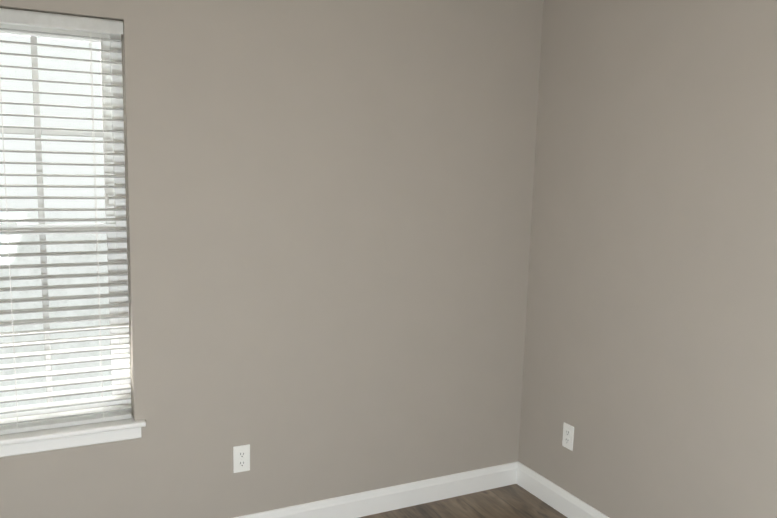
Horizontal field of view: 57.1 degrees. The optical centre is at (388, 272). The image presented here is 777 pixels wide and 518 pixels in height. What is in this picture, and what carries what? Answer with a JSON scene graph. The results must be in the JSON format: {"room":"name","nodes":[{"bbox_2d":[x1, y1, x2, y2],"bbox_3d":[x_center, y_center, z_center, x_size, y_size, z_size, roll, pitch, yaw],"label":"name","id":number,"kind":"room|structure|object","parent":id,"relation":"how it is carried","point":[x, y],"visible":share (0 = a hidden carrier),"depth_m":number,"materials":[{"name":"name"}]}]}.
{"room":"empty room","nodes":[
{"label":"empty room","id":0,"kind":"room"},
{"bbox_2d":[0,0,543,517],"bbox_3d":[-0.643,-0.078,2.914,3.149,2.440,0.160,-3,9,-27],"label":"wall","id":1,"kind":"structure","parent":0,"point":[328,212],"depth_m":2.99,"materials":[{"name":"paint"}]},
{"bbox_2d":[0,22,131,425],"bbox_3d":[-1.372,-0.163,2.576,0.800,1.490,0.072,-3,9,-27],"label":"window","id":2,"kind":"structure","parent":1,"relation":"in","point":[113,114],"depth_m":2.66,"materials":[{"name":"plastic"}]},
{"bbox_2d":[0,8,131,434],"bbox_3d":[-1.335,-0.151,2.502,0.794,1.483,0.074,-3,9,-27],"label":"window blinds","id":3,"kind":"object","parent":2,"relation":"attached to","point":[23,17],"visible":0.98,"depth_m":2.59,"materials":[{"name":"plastic"}]},
{"bbox_2d":[0,413,145,457],"bbox_3d":[-1.351,0.621,2.607,0.872,0.070,0.122,-3,9,-27],"label":"window sill","id":4,"kind":"structure","parent":1,"relation":"attached to","point":[27,442],"depth_m":2.65,"materials":[{"name":"paint"}]},
{"bbox_2d":[233,444,249,472],"bbox_3d":[-0.611,0.777,2.973,0.070,0.115,0.008,-3,9,-27],"label":"electrical outlet","id":5,"kind":"object","parent":1,"relation":"attached to","point":[241,458],"visible":1,"depth_m":2.97,"materials":[{"name":"plastic"}]},
{"bbox_2d":[234,461,517,517],"bbox_3d":[-0.646,1.087,3.001,2.880,0.112,0.015,-3,9,-27],"label":"baseboard","id":6,"kind":"structure","parent":1,"relation":"attached to","point":[371,502],"depth_m":3.35,"materials":[{"name":"paint"}]},
{"bbox_2d":[359,484,566,517],"bbox_3d":[0.102,1.424,1.568,3.149,0.100,3.630,-3,9,-27],"label":"floor","id":7,"kind":"structure","parent":0,"point":[514,501],"depth_m":3.38,"materials":[{"name":"brown wood"}]},
{"bbox_2d":[518,0,776,517],"bbox_3d":[1.497,0.107,2.043,0.120,2.440,3.350,-3,9,-27],"label":"wall","id":8,"kind":"structure","parent":0,"point":[650,364],"depth_m":2.79,"materials":[{"name":"paint"}]},
{"bbox_2d":[514,461,608,517],"bbox_3d":[1.407,1.261,2.182,0.015,0.112,3.350,-3,9,-27],"label":"baseboard","id":9,"kind":"structure","parent":8,"relation":"attached to","point":[531,481],"depth_m":3.39,"materials":[{"name":"paint"}]},
{"bbox_2d":[562,422,573,450],"bbox_3d":[0.829,0.759,3.297,0.008,0.115,0.070,-3,9,-27],"label":"electrical outlet","id":10,"kind":"object","parent":8,"relation":"attached to","point":[568,436],"visible":1,"depth_m":3.29,"materials":[{"name":"plastic"}]},
{"label":"outside","id":11,"kind":"structure","parent":0,"visible":0},
{"bbox_2d":[0,34,111,407],"bbox_3d":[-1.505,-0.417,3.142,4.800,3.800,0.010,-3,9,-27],"label":"window glass","id":12,"kind":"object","parent":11,"point":[56,111],"depth_m":3.16,"materials":[{"name":"clear glass"}]}
]}

